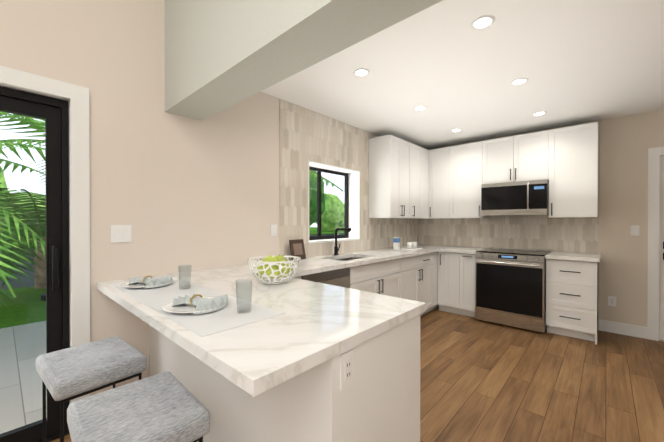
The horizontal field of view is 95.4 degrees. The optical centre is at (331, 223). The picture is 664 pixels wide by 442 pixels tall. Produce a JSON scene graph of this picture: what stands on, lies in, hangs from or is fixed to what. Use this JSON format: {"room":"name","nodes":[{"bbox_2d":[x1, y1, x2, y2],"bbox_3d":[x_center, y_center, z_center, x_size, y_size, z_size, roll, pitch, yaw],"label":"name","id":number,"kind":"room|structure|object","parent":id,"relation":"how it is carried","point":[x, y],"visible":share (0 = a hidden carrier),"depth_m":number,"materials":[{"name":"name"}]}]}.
{"room":"kitchen","nodes":[
{"label":"kitchen","id":0,"kind":"room"},
{"bbox_2d":[0,0,348,395],"bbox_3d":[-1.395,-0.750,2.263,0.250,4.280,8.850,0,0,42],"label":"wall","id":1,"kind":"structure","parent":0,"point":[174,191],"depth_m":2.15,"materials":[{"name":"beige paint"}]},
{"bbox_2d":[0,86,69,441],"bbox_3d":[-2.275,0.282,1.249,0.177,2.066,1.792,0,0,42],"label":"sliding door","id":2,"kind":"structure","parent":1,"relation":"in","point":[53,112],"depth_m":1.83,"materials":[{"name":"black"}]},
{"bbox_2d":[0,66,89,403],"bbox_3d":[-2.293,0.235,1.266,0.268,2.160,1.980,0,0,42],"label":"trim","id":3,"kind":"structure","parent":1,"relation":"attached to","point":[76,97],"depth_m":1.86,"materials":[{"name":"white wood"}]},
{"bbox_2d":[110,225,130,242],"bbox_3d":[-1.423,0.071,2.042,0.010,0.117,0.118,0,0,42],"label":"light switch","id":4,"kind":"object","parent":1,"relation":"attached to","point":[120,233],"visible":1,"depth_m":2.04,"materials":[{"name":"white plastic"}]},
{"bbox_2d":[271,225,276,236],"bbox_3d":[-0.571,0.072,2.980,0.010,0.117,0.072,0,0,42],"label":"light switch","id":5,"kind":"object","parent":1,"relation":"attached to","point":[273,230],"visible":1,"depth_m":2.98,"materials":[{"name":"white plastic"}]},
{"bbox_2d":[309,166,347,239],"bbox_3d":[-0.096,-0.237,3.800,0.040,0.876,0.904,0,0,42],"label":"window","id":6,"kind":"structure","parent":1,"relation":"in","point":[319,199],"depth_m":3.81,"materials":[{"name":"black metal"}]},
{"bbox_2d":[309,238,358,243],"bbox_3d":[-0.010,0.213,3.724,0.182,0.020,0.906,0,0,42],"label":"window sill","id":7,"kind":"structure","parent":1,"relation":"attached to","point":[329,240],"depth_m":3.65,"materials":[{"name":"white"}]},
{"bbox_2d":[280,99,417,259],"bbox_3d":[0.429,-0.426,4.207,0.178,1.652,3.019,0,0,42],"label":"wall tile","id":8,"kind":"structure","parent":1,"relation":"attached to","point":[308,137],"depth_m":3.52,"materials":[{"name":"white tile"}]},
{"bbox_2d":[369,135,404,217],"bbox_3d":[0.746,-0.614,4.166,0.339,1.083,0.346,0,0,42],"label":"upper cabinet","id":9,"kind":"object","parent":1,"relation":"attached to","point":[387,152],"depth_m":4.04,"materials":[{"name":"white wood"}]},
{"bbox_2d":[405,141,412,217],"bbox_3d":[0.922,-0.615,4.360,0.339,1.083,0.403,0,0,42],"label":"upper cabinet","id":10,"kind":"object","parent":1,"relation":"attached to","point":[408,180],"depth_m":4.31,"materials":[{"name":"white wood"}]},
{"bbox_2d":[413,144,420,217],"bbox_3d":[1.123,-0.616,4.582,0.339,1.083,0.422,0,0,42],"label":"upper cabinet","id":11,"kind":"object","parent":1,"relation":"attached to","point":[416,149],"depth_m":4.49,"materials":[{"name":"white wood"}]},
{"bbox_2d":[421,147,432,217],"bbox_3d":[1.343,-0.617,4.780,0.397,1.083,0.281,0,0,42],"label":"upper cabinet","id":12,"kind":"object","parent":1,"relation":"attached to","point":[426,155],"depth_m":4.72,"materials":[{"name":"white wood"}]},
{"bbox_2d":[164,0,442,120],"bbox_3d":[0.479,-1.852,0.863,4.400,2.062,0.274,0,0,42],"label":"header beam","id":13,"kind":"structure","parent":0,"point":[220,55],"depth_m":1.58,"materials":[{"name":"grey paint"}]},
{"bbox_2d":[50,307,663,441],"bbox_3d":[0.149,1.357,0.701,4.650,0.080,8.600,0,0,42],"label":"floor","id":14,"kind":"structure","parent":0,"point":[483,381],"depth_m":2.44,"materials":[{"name":"brown wood"}]},
{"bbox_2d":[36,336,146,441],"bbox_3d":[-1.218,0.991,1.536,0.450,0.644,0.360,0,0,38],"label":"stool","id":15,"kind":"object","parent":14,"relation":"on","point":[69,374],"visible":0.94,"depth_m":1.44,"materials":[{"name":"fabric"}]},
{"bbox_2d":[67,371,209,441],"bbox_3d":[-0.713,0.993,1.111,0.461,0.644,0.374,0,0,42],"label":"stool","id":16,"kind":"object","parent":14,"relation":"on","point":[166,406],"visible":1,"depth_m":1.06,"materials":[{"name":"fabric"}]},
{"bbox_2d":[186,351,221,441],"bbox_3d":[-0.478,0.871,1.849,0.431,0.882,0.640,0,0,42],"label":"base cabinet","id":17,"kind":"object","parent":14,"relation":"on","point":[203,382],"depth_m":1.56,"materials":[{"name":"white"}]},
{"bbox_2d":[222,375,245,441],"bbox_3d":[-0.221,0.872,1.616,0.490,0.882,0.640,0,0,42],"label":"base cabinet","id":18,"kind":"object","parent":14,"relation":"on","point":[233,397],"depth_m":1.40,"materials":[{"name":"white"}]},
{"bbox_2d":[301,268,349,287],"bbox_3d":[-0.240,0.869,2.886,0.572,0.874,0.601,0,0,42],"label":"dishwasher","id":19,"kind":"object","parent":14,"relation":"on","point":[339,277],"visible":0.02,"depth_m":2.74,"materials":[{"name":"silver metal"}]},
{"bbox_2d":[246,312,425,441],"bbox_3d":[0.046,0.873,1.370,0.461,0.882,0.644,0,0,42],"label":"base cabinet","id":20,"kind":"object","parent":14,"relation":"on","point":[378,400],"depth_m":1.16,"materials":[{"name":"white"}]},
{"bbox_2d":[120,273,425,396],"bbox_3d":[-0.287,0.404,1.479,1.128,0.040,0.960,0,0,42],"label":"countertop","id":21,"kind":"structure","parent":20,"relation":"on","point":[316,324],"depth_m":1.12,"materials":[{"name":"stone"}]},
{"bbox_2d":[247,254,300,284],"bbox_3d":[-0.367,0.286,1.935,0.336,0.190,0.336,0,0,42],"label":"fruit bowl","id":22,"kind":"object","parent":21,"relation":"on","point":[274,267],"visible":1,"depth_m":1.85,"materials":[{"name":"white ceramic"}]},
{"bbox_2d":[340,348,354,390],"bbox_3d":[0.054,0.496,1.027,0.008,0.117,0.072,0,0,42],"label":"outlet","id":23,"kind":"object","parent":20,"relation":"attached to","point":[347,368],"visible":1,"depth_m":1.02,"materials":[{"name":"white plastic"}]},
{"bbox_2d":[358,252,433,312],"bbox_3d":[0.915,0.859,4.173,0.588,0.882,0.967,0,0,42],"label":"base cabinet","id":24,"kind":"object","parent":14,"relation":"on","point":[412,277],"depth_m":3.69,"materials":[{"name":"white wood"}]},
{"bbox_2d":[96,244,451,304],"bbox_3d":[0.235,0.494,3.385,0.660,0.240,4.485,0,0,42],"label":"countertop","id":25,"kind":"structure","parent":24,"relation":"on","point":[317,264],"depth_m":2.64,"materials":[{"name":"stone"}]},
{"bbox_2d":[109,277,284,336],"bbox_3d":[-0.794,0.382,1.584,1.280,0.002,0.355,0,0,42],"label":"table runner","id":26,"kind":"object","parent":25,"relation":"on","point":[227,317],"visible":0.79,"depth_m":1.32,"materials":[{"name":"white fabric"}]},
{"bbox_2d":[121,275,172,287],"bbox_3d":[-1.124,0.349,1.846,0.270,0.060,0.270,0,0,42],"label":"place setting","id":27,"kind":"object","parent":26,"relation":"on","point":[144,282],"visible":1,"depth_m":1.82,"materials":[{"name":"white ceramic"}]},
{"bbox_2d":[178,264,191,289],"bbox_3d":[-0.854,0.312,1.756,0.072,0.135,0.072,0,0,42],"label":"tumbler","id":28,"kind":"object","parent":26,"relation":"on","point":[183,273],"visible":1,"depth_m":1.75,"materials":[{"name":"clear glass"}]},
{"bbox_2d":[162,294,227,313],"bbox_3d":[-0.612,0.351,1.368,0.270,0.060,0.270,0,0,42],"label":"place setting","id":29,"kind":"object","parent":26,"relation":"on","point":[195,304],"visible":1,"depth_m":1.33,"materials":[{"name":"white ceramic"}]},
{"bbox_2d":[235,279,252,313],"bbox_3d":[-0.379,0.314,1.304,0.072,0.135,0.072,0,0,42],"label":"tumbler","id":30,"kind":"object","parent":26,"relation":"on","point":[239,299],"visible":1,"depth_m":1.29,"materials":[{"name":"clear glass"}]},
{"bbox_2d":[289,239,305,259],"bbox_3d":[-0.362,0.272,3.122,0.078,0.205,0.185,0,0,42],"label":"picture frame","id":31,"kind":"object","parent":25,"relation":"on","point":[297,248],"visible":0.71,"depth_m":3.11,"materials":[{"name":"brown wood"}]},
{"bbox_2d":[334,228,350,254],"bbox_3d":[0.129,0.213,3.479,0.243,0.321,0.089,0,0,42],"label":"faucet","id":32,"kind":"object","parent":25,"relation":"on","point":[336,249],"visible":1,"depth_m":3.51,"materials":[{"name":"black metal"}]},
{"bbox_2d":[393,237,399,249],"bbox_3d":[0.906,0.282,4.240,0.066,0.174,0.066,0,0,42],"label":"canister","id":33,"kind":"object","parent":25,"relation":"on","point":[396,243],"visible":1,"depth_m":4.21,"materials":[{"name":"white ceramic"}]},
{"bbox_2d":[401,242,421,249],"bbox_3d":[1.145,0.320,4.344,0.180,0.097,0.300,0,0,42],"label":"tray","id":34,"kind":"object","parent":25,"relation":"on","point":[411,245],"visible":1,"depth_m":4.27,"materials":[{"name":"white ceramic"}]},
{"bbox_2d":[434,251,441,310],"bbox_3d":[1.284,0.857,4.554,0.622,0.882,0.207,0,0,42],"label":"base cabinet","id":35,"kind":"object","parent":14,"relation":"on","point":[437,255],"depth_m":4.41,"materials":[{"name":"white wood"}]},
{"bbox_2d":[442,252,465,315],"bbox_3d":[1.873,0.857,4.528,0.391,0.882,0.588,0,0,42],"label":"base cabinet","id":36,"kind":"object","parent":14,"relation":"on","point":[453,264],"depth_m":4.28,"materials":[{"name":"white wood"}]},
{"bbox_2d":[466,253,475,316],"bbox_3d":[2.036,0.858,4.380,0.275,0.882,0.588,0,0,42],"label":"base cabinet","id":37,"kind":"object","parent":14,"relation":"on","point":[470,258],"depth_m":4.13,"materials":[{"name":"white wood"}]},
{"bbox_2d":[440,246,486,253],"bbox_3d":[1.946,0.389,4.424,0.474,0.040,0.645,0,0,42],"label":"countertop","id":38,"kind":"structure","parent":37,"relation":"on","point":[457,249],"depth_m":4.27,"materials":[{"name":"stone"}]},
{"bbox_2d":[475,247,550,332],"bbox_3d":[2.373,0.829,3.973,0.752,0.944,0.702,0,0,42],"label":"range","id":39,"kind":"object","parent":14,"relation":"on","point":[510,286],"visible":0.94,"depth_m":3.74,"materials":[{"name":"silver metal"}]},
{"bbox_2d":[546,259,597,344],"bbox_3d":[2.877,0.862,3.616,0.454,0.882,0.588,0,0,42],"label":"base cabinet","id":40,"kind":"object","parent":14,"relation":"on","point":[571,286],"depth_m":3.39,"materials":[{"name":"white wood"}]},
{"bbox_2d":[545,251,600,261],"bbox_3d":[2.873,0.393,3.596,0.476,0.040,0.625,0,0,42],"label":"countertop","id":41,"kind":"structure","parent":40,"relation":"on","point":[590,257],"depth_m":3.46,"materials":[{"name":"stone"}]},
{"bbox_2d":[260,0,663,148],"bbox_3d":[1.852,-1.369,2.377,4.400,0.250,3.810,0,0,42],"label":"ceiling","id":42,"kind":"structure","parent":0,"point":[574,62],"depth_m":2.50,"materials":[{"name":"white paint"}]},
{"bbox_2d":[353,68,369,76],"bbox_3d":[0.243,-1.241,2.494,0.136,0.006,0.136,0,0,42],"label":"recessed light","id":43,"kind":"object","parent":42,"relation":"in","point":[361,72],"visible":1,"depth_m":2.49,"materials":[{"name":"white plastic"}]},
{"bbox_2d":[414,106,426,110],"bbox_3d":[0.956,-1.245,3.279,0.136,0.006,0.136,0,0,42],"label":"recessed light","id":44,"kind":"object","parent":42,"relation":"in","point":[418,108],"visible":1,"depth_m":3.28,"materials":[{"name":"white plastic"}]},
{"bbox_2d":[471,15,494,29],"bbox_3d":[0.931,-1.238,1.869,0.136,0.006,0.136,0,0,42],"label":"recessed light","id":45,"kind":"object","parent":42,"relation":"in","point":[482,22],"visible":1,"depth_m":1.86,"materials":[{"name":"white plastic"}]},
{"bbox_2d":[510,78,527,84],"bbox_3d":[1.644,-1.242,2.654,0.136,0.006,0.136,0,0,42],"label":"recessed light","id":46,"kind":"object","parent":42,"relation":"in","point":[518,81],"visible":1,"depth_m":2.65,"materials":[{"name":"white plastic"}]},
{"bbox_2d":[532,111,546,115],"bbox_3d":[2.363,-1.246,3.446,0.136,0.006,0.136,0,0,42],"label":"recessed light","id":47,"kind":"object","parent":42,"relation":"in","point":[539,113],"visible":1,"depth_m":3.43,"materials":[{"name":"white plastic"}]},
{"bbox_2d":[428,110,663,329],"bbox_3d":[3.309,-0.084,3.802,4.650,2.933,0.250,0,0,42],"label":"wall","id":48,"kind":"structure","parent":0,"point":[625,143],"depth_m":3.53,"materials":[{"name":"beige paint"}]},
{"bbox_2d":[433,146,452,217],"bbox_3d":[1.778,-0.617,4.777,0.407,1.083,0.338,0,0,42],"label":"upper cabinet","id":49,"kind":"object","parent":48,"relation":"attached to","point":[442,157],"depth_m":4.63,"materials":[{"name":"white wood"}]},
{"bbox_2d":[453,140,488,217],"bbox_3d":[2.056,-0.616,4.525,0.573,1.083,0.338,0,0,42],"label":"upper cabinet","id":50,"kind":"object","parent":48,"relation":"attached to","point":[470,160],"depth_m":4.37,"materials":[{"name":"white wood"}]},
{"bbox_2d":[489,135,520,183],"bbox_3d":[2.388,-0.849,4.222,0.436,0.613,0.338,0,0,42],"label":"upper cabinet","id":51,"kind":"object","parent":48,"relation":"attached to","point":[504,153],"depth_m":4.06,"materials":[{"name":"white wood"}]},
{"bbox_2d":[481,179,548,215],"bbox_3d":[2.472,-0.321,4.076,0.748,0.434,0.447,0,0,42],"label":"microwave","id":52,"kind":"object","parent":51,"relation":"attached to","point":[525,198],"visible":0.98,"depth_m":3.91,"materials":[{"name":"silver metal"}]},
{"bbox_2d":[418,213,598,253],"bbox_3d":[2.378,0.133,4.474,2.352,0.532,0.008,0,0,42],"label":"wall tile","id":53,"kind":"structure","parent":48,"relation":"attached to","point":[546,232],"depth_m":4.26,"materials":[{"name":"beige tile"}]},
{"bbox_2d":[521,130,548,180],"bbox_3d":[2.628,-0.848,4.004,0.437,0.613,0.338,0,0,42],"label":"upper cabinet","id":54,"kind":"object","parent":48,"relation":"attached to","point":[534,146],"depth_m":3.83,"materials":[{"name":"white wood"}]},
{"bbox_2d":[549,122,598,217],"bbox_3d":[2.937,-0.612,3.725,0.512,1.083,0.338,0,0,42],"label":"upper cabinet","id":55,"kind":"object","parent":48,"relation":"attached to","point":[573,150],"depth_m":3.58,"materials":[{"name":"white wood"}]},
{"bbox_2d":[608,296,615,306],"bbox_3d":[3.340,0.931,3.604,0.072,0.117,0.008,0,0,42],"label":"electrical outlet","id":56,"kind":"object","parent":48,"relation":"attached to","point":[611,300],"visible":1,"depth_m":3.60,"materials":[{"name":"white plastic"}]},
{"bbox_2d":[599,319,646,338],"bbox_3d":[3.401,1.238,3.545,0.410,0.130,0.015,0,0,42],"label":"baseboard","id":57,"kind":"structure","parent":48,"relation":"attached to","point":[624,329],"depth_m":3.52,"materials":[{"name":"white wood"}]},
{"bbox_2d":[631,225,638,235],"bbox_3d":[3.479,0.084,3.472,0.072,0.117,0.010,0,0,42],"label":"light switch","id":58,"kind":"object","parent":48,"relation":"attached to","point":[634,230],"visible":1,"depth_m":3.47,"materials":[{"name":"white plastic"}]},
{"bbox_3d":[4.013,0.069,3.197,1.375,2.633,0.300,0,0,42],"label":"wall","id":59,"kind":"structure","parent":0,"visible":0},
{"bbox_2d":[647,146,663,340],"bbox_3d":[3.990,0.233,3.173,0.955,2.145,0.268,0,0,42],"label":"door frame","id":60,"kind":"structure","parent":59,"relation":"attached to","point":[655,154],"depth_m":3.36,"materials":[{"name":"white wood"}]},
{"bbox_2d":[659,155,663,340],"bbox_3d":[3.917,0.276,3.092,0.769,2.044,0.098,0,0,42],"label":"door","id":61,"kind":"structure","parent":59,"relation":"in","point":[661,301],"depth_m":3.34,"materials":[{"name":"white wood"}]},
{"label":"outside","id":62,"kind":"structure","parent":0,"visible":0},
{"bbox_2d":[0,321,46,433],"bbox_3d":[-2.481,1.391,3.495,3.000,0.105,20.000,0,0,42],"label":"patio floor","id":63,"kind":"structure","parent":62,"point":[22,404],"depth_m":2.65,"materials":[{"name":"grey concrete"}]},
{"bbox_2d":[0,233,343,289],"bbox_3d":[-13.923,1.684,12.539,19.400,0.150,70.000,0,0,42],"label":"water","id":64,"kind":"structure","parent":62,"point":[22,279],"depth_m":9.13,"materials":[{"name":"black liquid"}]},
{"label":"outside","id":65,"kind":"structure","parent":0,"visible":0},
{"bbox_2d":[0,287,45,328],"bbox_3d":[-4.831,1.403,5.630,3.350,0.100,40.000,0,0,42],"label":"lawn","id":66,"kind":"structure","parent":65,"point":[23,304],"depth_m":4.87,"materials":[{"name":"green plant"}]},
{"bbox_2d":[0,111,343,307],"bbox_3d":[-4.975,-1.154,4.884,8.095,6.248,12.307,0,0,42],"label":"tree","id":67,"kind":"object","parent":66,"relation":"on","point":[20,255],"depth_m":5.72,"materials":[{"name":"green plant"}]},
{"bbox_2d":[0,227,343,247],"bbox_3d":[-33.688,1.470,30.490,34.000,0.400,110.000,0,0,42],"label":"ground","id":68,"kind":"structure","parent":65,"point":[312,230],"depth_m":40.39,"materials":[{"name":"green plant"}]},
{"bbox_2d":[0,166,343,239],"bbox_3d":[-22.666,-2.179,21.571,8.716,6.985,80.947,0,0,42],"label":"trees","id":69,"kind":"object","parent":68,"relation":"on","point":[333,217],"depth_m":42.44,"materials":[{"name":"green plant"}]}
]}

